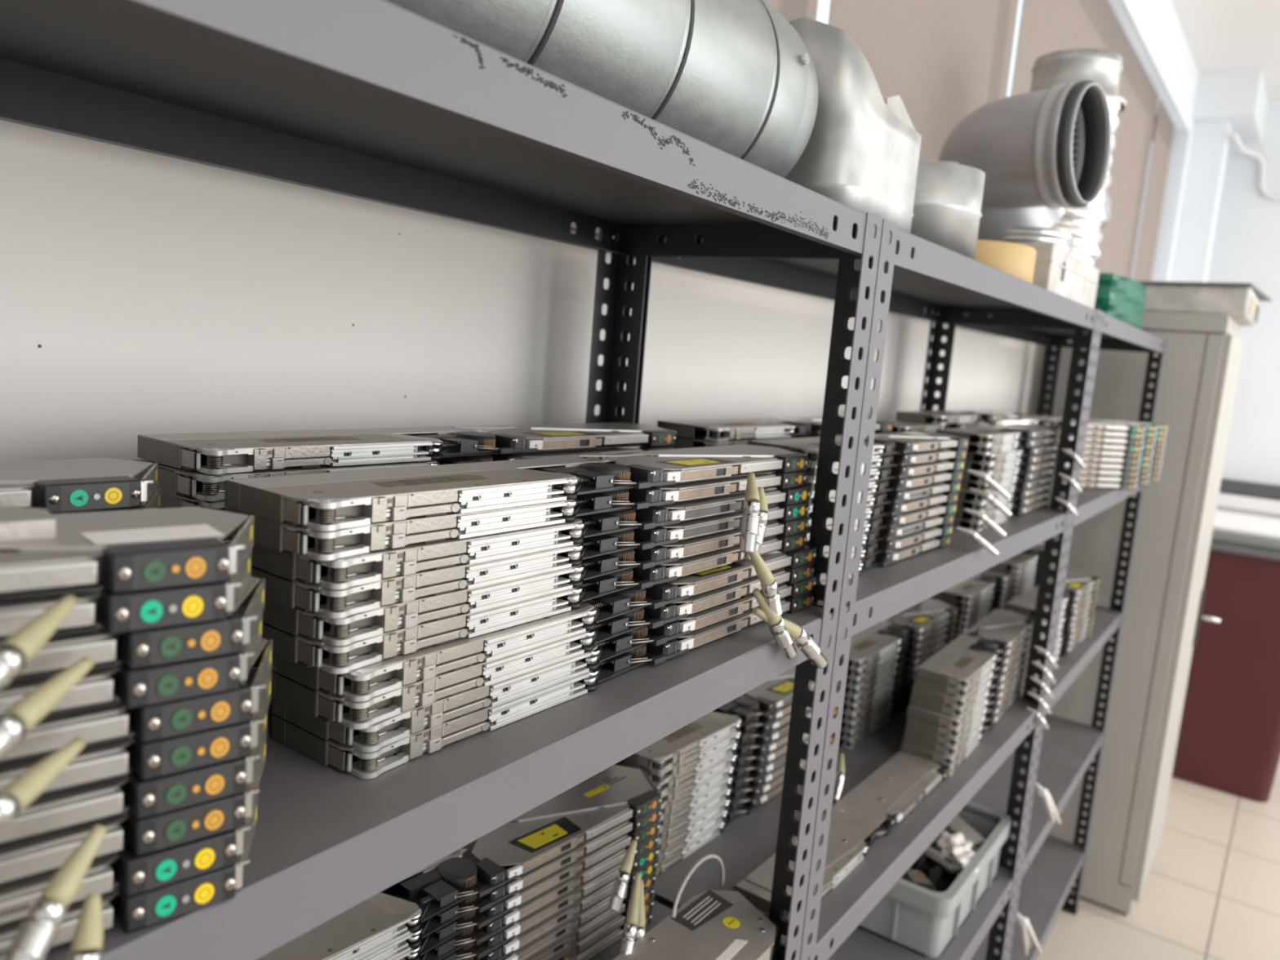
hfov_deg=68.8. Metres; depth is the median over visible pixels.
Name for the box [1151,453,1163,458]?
server
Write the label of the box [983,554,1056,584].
server
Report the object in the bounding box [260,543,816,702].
server
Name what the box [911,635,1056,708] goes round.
server
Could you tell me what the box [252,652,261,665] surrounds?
server
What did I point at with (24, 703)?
server
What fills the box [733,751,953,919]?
module
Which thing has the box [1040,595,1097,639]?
server
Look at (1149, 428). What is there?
server
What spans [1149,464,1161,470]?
server
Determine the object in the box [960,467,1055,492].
server
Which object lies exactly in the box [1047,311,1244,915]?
tall cabinet
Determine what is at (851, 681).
server
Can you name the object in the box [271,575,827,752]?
server
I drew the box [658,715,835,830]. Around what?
module
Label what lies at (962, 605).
server
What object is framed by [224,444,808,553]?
server
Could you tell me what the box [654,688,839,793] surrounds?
module
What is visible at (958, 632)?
server
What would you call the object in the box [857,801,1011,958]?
plastic crate
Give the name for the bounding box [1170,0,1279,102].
ceiling
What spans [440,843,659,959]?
server
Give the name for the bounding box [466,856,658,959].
server
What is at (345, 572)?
server
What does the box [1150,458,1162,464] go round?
server
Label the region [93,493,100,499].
lamp
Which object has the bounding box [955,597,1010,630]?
server
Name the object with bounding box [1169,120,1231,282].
window
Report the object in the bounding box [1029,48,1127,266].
duct
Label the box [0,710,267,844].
server
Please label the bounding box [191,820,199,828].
lamp
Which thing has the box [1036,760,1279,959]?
floor
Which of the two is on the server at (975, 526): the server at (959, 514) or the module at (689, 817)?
the server at (959, 514)
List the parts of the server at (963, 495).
plate, guide plate, guide rail, plate, tape blade, plate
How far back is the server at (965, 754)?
1.79 m
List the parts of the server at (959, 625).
plate, guide rail, tape blade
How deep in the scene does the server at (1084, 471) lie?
2.37 m
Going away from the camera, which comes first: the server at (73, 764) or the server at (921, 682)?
the server at (73, 764)
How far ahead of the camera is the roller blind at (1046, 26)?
3.73 m
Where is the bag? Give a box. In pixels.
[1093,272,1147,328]
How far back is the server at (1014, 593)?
2.54 m
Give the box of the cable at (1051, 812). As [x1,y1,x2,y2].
[1032,782,1061,824]
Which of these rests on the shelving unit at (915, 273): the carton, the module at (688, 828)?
the carton
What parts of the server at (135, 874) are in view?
plate, plate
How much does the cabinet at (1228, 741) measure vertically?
1.125 m
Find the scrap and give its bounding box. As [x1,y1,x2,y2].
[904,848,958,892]
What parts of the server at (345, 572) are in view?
plate, plate, recess panel, latch plate, guide plate, latch lever, guide rail, plate, tape blade, rod, plate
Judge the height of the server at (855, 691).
0.016 m
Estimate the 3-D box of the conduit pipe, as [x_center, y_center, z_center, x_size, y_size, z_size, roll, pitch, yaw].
[4.372,-1.528,4.398,2.712,0.265,0.568,10,10,35]
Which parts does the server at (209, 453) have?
plate, recess panel, latch plate, plate, guide plate, latch lever, guide rail, plate, tape blade, rod, plate, plate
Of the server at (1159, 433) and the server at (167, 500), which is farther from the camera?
the server at (1159, 433)
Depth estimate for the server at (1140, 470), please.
2.52 m
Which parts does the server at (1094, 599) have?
guide rail, tape blade, plate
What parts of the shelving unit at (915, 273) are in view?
post, post, shelf, shelf, shelf, post, shelf, post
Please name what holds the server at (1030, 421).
on the server at (1094, 433)
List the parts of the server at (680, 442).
plate, plate, guide plate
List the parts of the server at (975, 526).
plate, latch plate, guide rail, plate, tape blade, plate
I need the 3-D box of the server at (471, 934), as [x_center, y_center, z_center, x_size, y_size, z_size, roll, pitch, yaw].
[-0.175,0.427,0.925,0.092,0.016,0.571,11,10,39]
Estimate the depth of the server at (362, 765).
0.62 m
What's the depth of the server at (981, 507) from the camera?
1.69 m
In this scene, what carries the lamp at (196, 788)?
on the server at (83, 804)
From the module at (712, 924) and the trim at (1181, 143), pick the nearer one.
the module at (712, 924)
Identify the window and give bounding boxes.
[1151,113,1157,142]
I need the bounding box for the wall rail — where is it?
[1217,478,1279,513]
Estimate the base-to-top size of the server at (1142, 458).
0.016 m
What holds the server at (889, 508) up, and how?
on the server at (885, 521)
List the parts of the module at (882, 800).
plate, latch lever, guide plate, guide rail, tape blade, plate, plate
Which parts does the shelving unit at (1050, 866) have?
post, shelf, shelf, post, post, shelf, shelf, shelf, post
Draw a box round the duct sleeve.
[910,160,985,259]
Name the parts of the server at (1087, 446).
plate, plate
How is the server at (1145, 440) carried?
on the server at (1144, 446)
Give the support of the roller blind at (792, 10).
attached to the wall at (142, 292)
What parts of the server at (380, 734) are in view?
plate, plate, recess panel, latch plate, guide plate, latch lever, guide rail, plate, rod, tape blade, plate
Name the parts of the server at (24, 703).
plate, plate, plate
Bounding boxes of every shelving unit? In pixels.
[0,0,883,959]
[616,219,1100,959]
[926,310,1166,959]
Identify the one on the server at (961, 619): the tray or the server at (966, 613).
the server at (966, 613)
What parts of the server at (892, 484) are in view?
latch lever, guide plate, guide rail, plate, tape blade, plate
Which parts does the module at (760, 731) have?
latch plate, latch lever, guide plate, guide rail, tape blade, plate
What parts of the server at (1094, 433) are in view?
plate, plate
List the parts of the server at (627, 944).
rod, tape blade, plate, plate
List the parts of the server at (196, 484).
plate, plate, recess panel, latch plate, guide plate, guide rail, plate, plate, plate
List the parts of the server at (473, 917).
guide rail, plate, rod, tape blade, plate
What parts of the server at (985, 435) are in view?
plate, latch plate, latch lever, guide plate, guide rail, plate, plate, tape blade, plate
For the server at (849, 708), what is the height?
0.016 m
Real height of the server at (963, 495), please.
0.071 m
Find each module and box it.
[524,882,655,959]
[546,894,655,959]
[568,907,653,959]
[613,853,782,959]
[614,680,839,785]
[622,662,840,773]
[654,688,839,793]
[655,759,830,875]
[657,733,834,843]
[657,733,834,853]
[657,759,805,863]
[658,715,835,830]
[660,706,836,817]
[660,708,812,805]
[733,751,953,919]
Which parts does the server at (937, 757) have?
plate, plate, guide plate, latch lever, guide rail, tape blade, plate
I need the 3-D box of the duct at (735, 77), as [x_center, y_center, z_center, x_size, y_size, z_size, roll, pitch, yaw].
[-0.162,-0.346,0.587,0.207,0.203,0.931,10,10,34]
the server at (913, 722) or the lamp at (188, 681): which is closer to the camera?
the lamp at (188, 681)
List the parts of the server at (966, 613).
plate, guide rail, tape blade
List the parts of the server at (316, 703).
plate, plate, recess panel, latch plate, guide plate, latch lever, guide rail, rod, tape blade, plate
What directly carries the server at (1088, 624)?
on the server at (1087, 629)
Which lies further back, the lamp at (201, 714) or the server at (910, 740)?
the server at (910, 740)
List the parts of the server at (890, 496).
guide rail, plate, tape blade, plate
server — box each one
[0,457,158,514]
[0,506,253,599]
[0,549,251,690]
[0,573,265,680]
[0,612,262,759]
[0,638,272,763]
[0,666,271,827]
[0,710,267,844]
[0,732,266,959]
[0,786,258,924]
[0,795,258,959]
[53,488,160,514]
[133,445,674,501]
[137,422,676,474]
[140,488,224,511]
[143,507,235,543]
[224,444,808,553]
[224,470,806,562]
[240,516,808,645]
[249,501,809,618]
[251,484,811,589]
[251,662,260,668]
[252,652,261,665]
[256,764,662,959]
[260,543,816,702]
[262,531,807,674]
[270,591,814,779]
[271,562,814,729]
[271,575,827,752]
[360,804,662,959]
[392,817,661,959]
[418,831,659,959]
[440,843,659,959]
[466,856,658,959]
[502,869,657,959]
[657,417,893,441]
[670,431,888,448]
[747,431,968,464]
[804,459,1009,499]
[805,448,966,479]
[805,502,1006,546]
[806,492,958,537]
[807,480,1012,523]
[808,470,963,508]
[820,534,951,584]
[821,524,999,573]
[822,513,954,557]
[839,598,957,669]
[839,697,910,748]
[840,681,914,731]
[840,690,911,740]
[841,672,915,723]
[843,646,944,713]
[844,629,955,696]
[844,636,953,705]
[845,622,955,687]
[846,614,957,678]
[882,420,996,433]
[895,409,1025,424]
[900,680,1048,766]
[902,672,1026,756]
[904,666,1051,747]
[906,650,1053,728]
[906,657,1028,737]
[909,643,1030,717]
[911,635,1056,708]
[913,628,1032,697]
[915,608,1057,688]
[931,578,1013,609]
[933,569,1013,603]
[934,687,1023,775]
[936,423,1085,468]
[951,498,1050,531]
[954,490,1052,522]
[954,604,1004,635]
[955,483,1053,511]
[955,591,1011,623]
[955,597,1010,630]
[957,475,1078,516]
[957,585,1012,617]
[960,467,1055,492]
[961,459,1056,483]
[964,444,1058,463]
[964,451,1081,493]
[966,436,1059,454]
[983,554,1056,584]
[986,549,1057,577]
[991,417,1145,433]
[992,538,1058,571]
[996,424,1142,439]
[1004,569,1100,616]
[1006,577,1051,602]
[1008,565,1054,596]
[1009,563,1054,590]
[1019,583,1098,625]
[1024,414,1167,430]
[1024,416,1157,431]
[1024,631,1091,679]
[1027,613,1094,657]
[1028,607,1094,652]
[1035,618,1093,663]
[1039,601,1095,647]
[1040,589,1097,633]
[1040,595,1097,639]
[1053,624,1093,659]
[1062,475,1137,484]
[1062,480,1135,489]
[1064,462,1139,471]
[1064,467,1137,477]
[1066,448,1141,458]
[1068,435,1142,445]
[1071,436,1155,444]
[1082,455,1139,465]
[1084,442,1142,452]
[1090,431,1156,437]
[1097,448,1153,455]
[1097,455,1151,462]
[1098,443,1153,449]
[1135,479,1148,485]
[1136,473,1150,479]
[1137,461,1151,467]
[1137,466,1149,473]
[1147,475,1158,481]
[1148,470,1159,475]
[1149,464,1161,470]
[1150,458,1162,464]
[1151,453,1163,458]
[1152,447,1164,453]
[1153,435,1165,441]
[1153,441,1164,447]
[1155,430,1166,435]
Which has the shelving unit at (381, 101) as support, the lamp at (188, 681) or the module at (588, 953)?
the module at (588, 953)
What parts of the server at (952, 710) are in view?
plate, plate, latch lever, guide rail, tape blade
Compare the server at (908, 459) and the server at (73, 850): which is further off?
the server at (908, 459)
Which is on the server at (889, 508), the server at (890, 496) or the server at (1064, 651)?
the server at (890, 496)
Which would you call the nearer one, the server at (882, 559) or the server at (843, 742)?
the server at (882, 559)
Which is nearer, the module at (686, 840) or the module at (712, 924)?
the module at (712, 924)
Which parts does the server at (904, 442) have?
plate, plate, guide rail, tape blade, plate, plate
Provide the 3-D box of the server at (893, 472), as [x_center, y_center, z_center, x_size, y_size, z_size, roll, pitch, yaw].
[0.340,0.008,1.242,0.157,0.052,0.534,11,10,37]
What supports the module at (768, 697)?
on the module at (658, 779)
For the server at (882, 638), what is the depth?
1.85 m
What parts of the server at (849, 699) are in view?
plate, latch plate, latch lever, guide plate, guide rail, tape blade, plate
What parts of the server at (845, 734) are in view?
plate, latch plate, guide plate, latch lever, guide rail, tape blade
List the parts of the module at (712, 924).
specification plate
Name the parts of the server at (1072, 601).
tape blade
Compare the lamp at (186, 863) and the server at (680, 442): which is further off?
the server at (680, 442)
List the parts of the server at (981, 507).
plate, latch plate, latch lever, guide rail, plate, tape blade, plate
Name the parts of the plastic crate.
steel strip, steel strip, steel strip, steel strip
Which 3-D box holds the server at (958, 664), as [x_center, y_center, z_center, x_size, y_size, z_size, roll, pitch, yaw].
[0.700,0.352,1.814,0.160,0.072,0.572,10,10,33]
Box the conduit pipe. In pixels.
[1231,131,1279,200]
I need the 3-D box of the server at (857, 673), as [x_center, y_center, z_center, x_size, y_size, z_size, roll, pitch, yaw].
[0.515,0.315,1.884,0.091,0.016,0.571,10,10,35]
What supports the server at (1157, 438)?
on the server at (1156, 444)
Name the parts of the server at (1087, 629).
guide rail, tape blade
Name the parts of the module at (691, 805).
latch plate, guide plate, latch lever, guide rail, tape blade, plate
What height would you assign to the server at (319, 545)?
0.072 m
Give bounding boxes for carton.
[1013,242,1099,308]
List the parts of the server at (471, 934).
rod, tape blade, plate, plate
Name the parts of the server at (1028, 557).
plate, plate, guide rail, plate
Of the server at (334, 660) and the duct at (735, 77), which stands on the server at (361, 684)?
the server at (334, 660)
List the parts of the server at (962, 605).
plate, plate, latch lever, guide rail, tape blade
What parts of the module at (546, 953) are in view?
plate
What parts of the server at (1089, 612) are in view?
tape blade, plate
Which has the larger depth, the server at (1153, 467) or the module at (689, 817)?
the server at (1153, 467)
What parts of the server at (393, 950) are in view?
guide rail, plate, rod, tape blade, plate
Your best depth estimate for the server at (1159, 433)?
2.64 m
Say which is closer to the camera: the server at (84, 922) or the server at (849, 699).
the server at (84, 922)
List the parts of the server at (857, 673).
latch plate, latch lever, guide plate, plate, guide rail, tape blade, plate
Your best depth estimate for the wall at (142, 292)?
0.90 m
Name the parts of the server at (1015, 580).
guide rail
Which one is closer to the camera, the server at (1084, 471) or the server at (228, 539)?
the server at (228, 539)
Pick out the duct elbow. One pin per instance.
(1042, 154)
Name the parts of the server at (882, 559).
guide plate, tape blade, plate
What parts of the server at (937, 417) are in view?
plate, latch plate, latch lever, guide plate, guide rail, plate, tape blade, plate, plate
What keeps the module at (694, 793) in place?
on the module at (691, 805)
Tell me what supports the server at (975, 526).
on the shelving unit at (915, 273)
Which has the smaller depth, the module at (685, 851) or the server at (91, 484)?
the server at (91, 484)
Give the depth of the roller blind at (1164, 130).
4.56 m
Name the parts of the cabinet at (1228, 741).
lid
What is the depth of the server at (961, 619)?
2.27 m
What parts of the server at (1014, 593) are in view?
guide rail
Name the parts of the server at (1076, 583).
plate, plate, guide rail, plate, tape blade, plate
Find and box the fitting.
[784,17,921,232]
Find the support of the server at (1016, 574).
on the server at (1015, 580)
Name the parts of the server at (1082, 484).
plate, plate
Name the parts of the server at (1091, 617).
guide rail, tape blade, plate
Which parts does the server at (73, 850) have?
plate, plate, plate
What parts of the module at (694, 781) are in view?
latch plate, guide plate, latch lever, guide rail, tape blade, plate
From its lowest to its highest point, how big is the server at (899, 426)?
0.016 m
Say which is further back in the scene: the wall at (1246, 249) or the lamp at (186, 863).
the wall at (1246, 249)
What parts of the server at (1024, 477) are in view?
plate, guide rail, plate, tape blade, plate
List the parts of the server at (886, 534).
latch lever, guide plate, tape blade, plate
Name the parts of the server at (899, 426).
plate, latch plate, guide plate, guide rail, plate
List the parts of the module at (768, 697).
plate, plate, latch plate, latch lever, guide plate, plate, guide rail, tape blade, plate, plate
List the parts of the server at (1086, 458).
plate, plate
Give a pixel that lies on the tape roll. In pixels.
(1016, 260)
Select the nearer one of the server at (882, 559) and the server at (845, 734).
the server at (882, 559)
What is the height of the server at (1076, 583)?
0.016 m
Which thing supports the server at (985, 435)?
on the server at (976, 448)
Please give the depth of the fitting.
0.95 m
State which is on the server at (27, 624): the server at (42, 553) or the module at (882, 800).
the server at (42, 553)
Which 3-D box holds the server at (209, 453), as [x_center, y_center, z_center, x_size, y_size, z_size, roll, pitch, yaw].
[-0.145,-0.036,0.854,0.092,0.016,0.571,10,10,35]
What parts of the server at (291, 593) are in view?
plate, plate, recess panel, latch plate, guide plate, latch lever, guide rail, plate, tape blade, rod, plate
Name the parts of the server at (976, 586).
plate, plate, guide rail, plate, tape blade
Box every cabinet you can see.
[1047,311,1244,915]
[1171,510,1279,801]
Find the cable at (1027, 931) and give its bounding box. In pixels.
[1013,911,1041,955]
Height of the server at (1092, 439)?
0.016 m
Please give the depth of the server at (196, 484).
0.66 m
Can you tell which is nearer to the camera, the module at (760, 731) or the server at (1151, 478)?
the module at (760, 731)
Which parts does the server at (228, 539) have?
recess panel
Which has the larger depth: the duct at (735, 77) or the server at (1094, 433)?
the server at (1094, 433)
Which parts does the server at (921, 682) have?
plate, plate, latch plate, latch lever, guide rail, tape blade, plate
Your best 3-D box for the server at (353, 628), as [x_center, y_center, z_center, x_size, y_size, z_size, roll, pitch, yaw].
[-0.003,0.097,0.775,0.143,0.087,0.621,10,10,35]
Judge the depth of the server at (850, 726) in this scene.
1.73 m
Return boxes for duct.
[386,0,817,177]
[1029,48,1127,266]
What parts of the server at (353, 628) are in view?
plate, plate, recess panel, latch plate, guide plate, latch lever, guide rail, plate, tape blade, rod, plate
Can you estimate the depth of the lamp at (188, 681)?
0.39 m
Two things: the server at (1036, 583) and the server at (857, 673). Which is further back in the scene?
the server at (1036, 583)
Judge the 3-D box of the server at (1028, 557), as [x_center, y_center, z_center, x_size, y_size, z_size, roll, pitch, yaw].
[1.123,0.207,2.698,0.091,0.016,0.571,10,10,35]
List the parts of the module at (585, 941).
plate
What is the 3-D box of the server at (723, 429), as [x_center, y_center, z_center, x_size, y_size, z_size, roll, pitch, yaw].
[0.229,-0.078,1.366,0.091,0.016,0.571,10,10,36]
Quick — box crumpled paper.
[935,831,978,875]
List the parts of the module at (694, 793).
latch plate, guide plate, latch lever, guide rail, tape blade, plate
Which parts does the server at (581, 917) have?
plate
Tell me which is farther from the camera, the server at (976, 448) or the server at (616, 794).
the server at (976, 448)
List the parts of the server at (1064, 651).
tape blade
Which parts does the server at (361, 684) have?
plate, plate, recess panel, latch plate, guide plate, latch lever, guide rail, plate, rod, tape blade, plate, plate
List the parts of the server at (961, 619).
plate, guide rail, tape blade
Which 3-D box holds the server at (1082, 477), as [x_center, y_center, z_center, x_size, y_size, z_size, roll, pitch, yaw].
[1.016,-0.012,2.345,0.571,0.016,0.091,2,8,-20]
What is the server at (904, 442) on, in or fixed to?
on the server at (908, 459)
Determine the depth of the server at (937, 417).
1.86 m
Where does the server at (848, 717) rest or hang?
on the server at (850, 726)
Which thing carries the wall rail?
attached to the wall at (1246, 249)
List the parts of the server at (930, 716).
plate, plate, latch plate, latch lever, guide plate, guide rail, tape blade, plate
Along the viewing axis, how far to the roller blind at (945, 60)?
2.11 m
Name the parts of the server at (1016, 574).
plate, guide rail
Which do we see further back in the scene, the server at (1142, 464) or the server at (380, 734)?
the server at (1142, 464)
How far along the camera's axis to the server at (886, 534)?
1.27 m
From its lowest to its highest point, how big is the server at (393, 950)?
0.056 m
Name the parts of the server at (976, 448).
latch plate, latch lever, guide plate, guide rail, plate, tape blade, plate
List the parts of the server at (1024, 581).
guide rail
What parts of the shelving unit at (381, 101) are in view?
shelf, shelf, post, shelf, post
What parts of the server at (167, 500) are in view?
plate, plate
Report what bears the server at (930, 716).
on the server at (913, 722)
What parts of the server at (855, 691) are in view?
latch plate, latch lever, guide plate, plate, guide rail, tape blade, plate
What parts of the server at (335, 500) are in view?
plate, recess panel, latch plate, plate, guide plate, latch lever, guide rail, plate, tape blade, rod, plate, plate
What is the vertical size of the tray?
0.091 m
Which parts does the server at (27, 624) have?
plate, plate, plate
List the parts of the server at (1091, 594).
tape blade, plate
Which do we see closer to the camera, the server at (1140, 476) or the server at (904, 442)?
the server at (904, 442)
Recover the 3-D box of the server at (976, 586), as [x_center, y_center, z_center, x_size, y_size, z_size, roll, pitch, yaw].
[0.896,0.254,2.421,0.091,0.016,0.571,10,10,35]
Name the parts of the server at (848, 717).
latch plate, latch lever, guide plate, guide rail, tape blade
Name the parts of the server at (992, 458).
plate, latch plate, latch lever, guide plate, guide rail, plate, tape blade, plate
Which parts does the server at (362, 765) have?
plate, plate, recess panel, latch plate, guide plate, latch lever, guide rail, plate, rod, tape blade, plate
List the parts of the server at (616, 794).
guide rail, tape blade, rod, plate, plate, plate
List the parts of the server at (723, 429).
plate, latch plate, latch lever, guide plate, guide rail, plate, tape blade, plate, plate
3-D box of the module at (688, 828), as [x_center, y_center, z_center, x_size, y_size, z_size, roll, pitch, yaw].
[0.146,0.449,1.422,0.092,0.016,0.571,10,10,36]
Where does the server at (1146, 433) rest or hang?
on the server at (1145, 440)
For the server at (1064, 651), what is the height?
0.016 m
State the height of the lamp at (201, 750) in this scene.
0.003 m
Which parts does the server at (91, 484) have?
plate, plate, plate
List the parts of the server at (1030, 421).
guide rail, tape blade, plate, plate, plate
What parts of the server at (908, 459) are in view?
latch lever, guide plate, guide rail, plate, tape blade, plate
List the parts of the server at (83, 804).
plate, plate, plate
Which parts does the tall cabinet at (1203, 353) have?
door, handle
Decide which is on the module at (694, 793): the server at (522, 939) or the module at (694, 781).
the module at (694, 781)
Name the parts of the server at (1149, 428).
plate, plate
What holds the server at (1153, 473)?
on the server at (1151, 478)
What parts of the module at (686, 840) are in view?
latch plate, guide plate, latch lever, guide rail, tape blade, plate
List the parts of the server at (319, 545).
plate, plate, recess panel, latch plate, guide plate, latch lever, guide rail, plate, tape blade, rod, plate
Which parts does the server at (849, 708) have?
plate, latch plate, latch lever, guide plate, guide rail, tape blade, plate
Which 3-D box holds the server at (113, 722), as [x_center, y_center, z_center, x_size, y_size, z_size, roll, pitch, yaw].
[-0.381,0.101,0.274,0.559,0.016,0.092,-3,11,-43]
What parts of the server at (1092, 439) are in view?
plate, plate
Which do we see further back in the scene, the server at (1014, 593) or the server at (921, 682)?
the server at (1014, 593)
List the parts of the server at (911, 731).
plate, plate, latch plate, latch lever, guide plate, guide rail, tape blade, plate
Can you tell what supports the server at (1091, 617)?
on the server at (1088, 624)
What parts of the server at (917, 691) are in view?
plate, plate, latch plate, latch lever, guide plate, guide rail, tape blade, plate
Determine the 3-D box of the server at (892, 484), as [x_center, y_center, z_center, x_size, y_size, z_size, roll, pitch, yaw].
[0.312,0.002,1.260,0.091,0.016,0.534,11,10,37]
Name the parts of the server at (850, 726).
latch plate, latch lever, guide plate, guide rail, tape blade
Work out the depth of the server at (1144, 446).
2.51 m
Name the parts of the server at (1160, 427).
plate, plate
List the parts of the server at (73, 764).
plate, plate, plate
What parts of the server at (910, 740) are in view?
plate, plate, latch lever, guide rail, tape blade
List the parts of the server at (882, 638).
plate, latch plate, latch lever, guide plate, plate, guide rail, tape blade, plate, plate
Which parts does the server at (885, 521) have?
guide rail, tape blade, plate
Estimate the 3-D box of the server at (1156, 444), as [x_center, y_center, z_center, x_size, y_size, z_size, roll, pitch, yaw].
[1.234,-0.113,2.607,0.571,0.016,0.091,2,8,-20]
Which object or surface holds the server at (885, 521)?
on the server at (886, 534)
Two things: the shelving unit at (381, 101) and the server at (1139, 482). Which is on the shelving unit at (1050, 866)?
the server at (1139, 482)
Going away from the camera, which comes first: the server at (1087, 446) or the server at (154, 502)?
the server at (154, 502)
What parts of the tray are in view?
lid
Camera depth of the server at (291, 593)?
0.60 m
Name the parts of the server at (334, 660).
plate, plate, recess panel, latch plate, guide plate, latch lever, guide rail, rod, tape blade, plate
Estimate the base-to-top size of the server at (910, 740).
0.016 m
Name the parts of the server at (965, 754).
latch plate, guide plate, latch lever, guide rail, tape blade, plate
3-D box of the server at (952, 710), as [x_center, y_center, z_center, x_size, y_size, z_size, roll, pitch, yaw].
[0.664,0.368,1.830,0.092,0.016,0.571,10,10,33]
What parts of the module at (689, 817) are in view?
latch plate, latch lever, guide plate, guide rail, tape blade, plate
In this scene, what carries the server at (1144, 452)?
on the server at (1142, 458)
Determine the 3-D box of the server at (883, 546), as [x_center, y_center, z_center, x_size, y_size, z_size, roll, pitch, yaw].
[0.323,0.098,1.239,0.157,0.041,0.534,11,10,37]
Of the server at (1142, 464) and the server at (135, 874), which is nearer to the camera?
the server at (135, 874)
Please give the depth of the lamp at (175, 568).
0.38 m
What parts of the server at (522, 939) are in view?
tape blade, plate, plate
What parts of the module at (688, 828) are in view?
latch plate, guide plate, latch lever, guide rail, tape blade, plate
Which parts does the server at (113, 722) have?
plate, plate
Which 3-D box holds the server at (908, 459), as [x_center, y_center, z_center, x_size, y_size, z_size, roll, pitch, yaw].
[0.318,-0.031,1.261,0.091,0.016,0.534,11,10,37]
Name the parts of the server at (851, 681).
plate, latch plate, guide plate, latch lever, guide rail, tape blade, plate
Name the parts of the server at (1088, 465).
plate, plate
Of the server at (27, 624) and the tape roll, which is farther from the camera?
the tape roll
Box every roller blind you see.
[570,0,818,236]
[827,0,1018,311]
[1010,0,1158,339]
[1133,98,1174,280]
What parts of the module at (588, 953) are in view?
plate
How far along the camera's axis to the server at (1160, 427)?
2.64 m
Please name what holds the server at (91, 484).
on the server at (154, 502)
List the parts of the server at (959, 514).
plate, guide plate, latch lever, guide rail, plate, tape blade, plate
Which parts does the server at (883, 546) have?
tape blade, plate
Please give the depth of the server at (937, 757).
1.61 m
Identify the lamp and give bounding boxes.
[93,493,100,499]
[168,604,177,612]
[171,564,179,573]
[182,859,190,867]
[182,894,189,902]
[184,677,192,685]
[186,639,195,647]
[191,784,199,792]
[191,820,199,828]
[197,711,205,718]
[197,746,204,755]
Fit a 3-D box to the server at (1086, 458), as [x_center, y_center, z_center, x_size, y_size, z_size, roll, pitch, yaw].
[1.020,-0.060,2.339,0.571,0.016,0.091,2,8,-20]
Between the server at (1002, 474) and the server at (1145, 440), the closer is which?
the server at (1002, 474)
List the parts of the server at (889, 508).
latch lever, guide plate, guide rail, tape blade, plate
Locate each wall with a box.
[0,0,1198,822]
[1207,101,1279,519]
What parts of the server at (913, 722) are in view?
plate, plate, latch plate, guide plate, latch lever, guide rail, tape blade, plate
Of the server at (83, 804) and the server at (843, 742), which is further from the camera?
the server at (843, 742)
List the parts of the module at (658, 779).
plate, latch plate, guide plate, latch lever, guide rail, tape blade, plate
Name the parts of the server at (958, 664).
plate, plate, latch plate, latch lever, guide plate, plate, guide rail, tape blade, plate, plate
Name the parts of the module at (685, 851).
latch plate, guide plate, latch lever, guide rail, tape blade, plate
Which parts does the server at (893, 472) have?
guide rail, plate, tape blade, plate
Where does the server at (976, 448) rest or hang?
on the server at (992, 458)
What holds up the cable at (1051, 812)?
attached to the shelving unit at (1050, 866)
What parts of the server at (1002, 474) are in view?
plate, latch plate, guide plate, latch lever, guide rail, plate, tape blade, plate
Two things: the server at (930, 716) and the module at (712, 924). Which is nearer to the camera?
the module at (712, 924)
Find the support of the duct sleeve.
on the shelving unit at (915, 273)
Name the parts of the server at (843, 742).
plate, latch plate, guide plate, latch lever, guide rail, tape blade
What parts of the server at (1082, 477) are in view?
plate, plate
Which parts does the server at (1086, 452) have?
plate, plate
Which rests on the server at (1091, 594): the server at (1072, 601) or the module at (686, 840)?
the server at (1072, 601)
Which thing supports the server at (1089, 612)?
on the server at (1091, 617)
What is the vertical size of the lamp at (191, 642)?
0.003 m
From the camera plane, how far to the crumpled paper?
1.84 m
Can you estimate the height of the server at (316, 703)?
0.072 m
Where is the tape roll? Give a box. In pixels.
[974,240,1036,283]
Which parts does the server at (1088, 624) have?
guide rail, tape blade, plate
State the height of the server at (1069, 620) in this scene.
0.016 m
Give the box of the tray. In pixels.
[1136,280,1272,326]
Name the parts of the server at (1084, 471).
plate, plate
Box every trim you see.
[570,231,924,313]
[1131,133,1191,281]
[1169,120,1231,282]
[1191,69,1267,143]
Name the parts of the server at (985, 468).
plate, latch plate, latch lever, guide plate, guide rail, plate, tape blade, plate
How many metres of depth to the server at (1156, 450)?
2.65 m
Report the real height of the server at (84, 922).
0.044 m
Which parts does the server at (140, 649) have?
plate, plate, plate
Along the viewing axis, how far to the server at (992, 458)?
1.67 m
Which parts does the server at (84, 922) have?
plate, plate, plate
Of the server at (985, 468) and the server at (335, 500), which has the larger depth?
the server at (985, 468)
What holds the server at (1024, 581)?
on the server at (1014, 593)
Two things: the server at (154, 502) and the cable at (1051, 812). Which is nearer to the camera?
the server at (154, 502)
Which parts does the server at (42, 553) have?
rail, plate, plate, plate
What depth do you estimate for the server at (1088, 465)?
2.37 m
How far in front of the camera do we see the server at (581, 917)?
0.99 m
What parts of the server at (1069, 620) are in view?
tape blade, plate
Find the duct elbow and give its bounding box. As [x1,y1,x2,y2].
[933,80,1111,253]

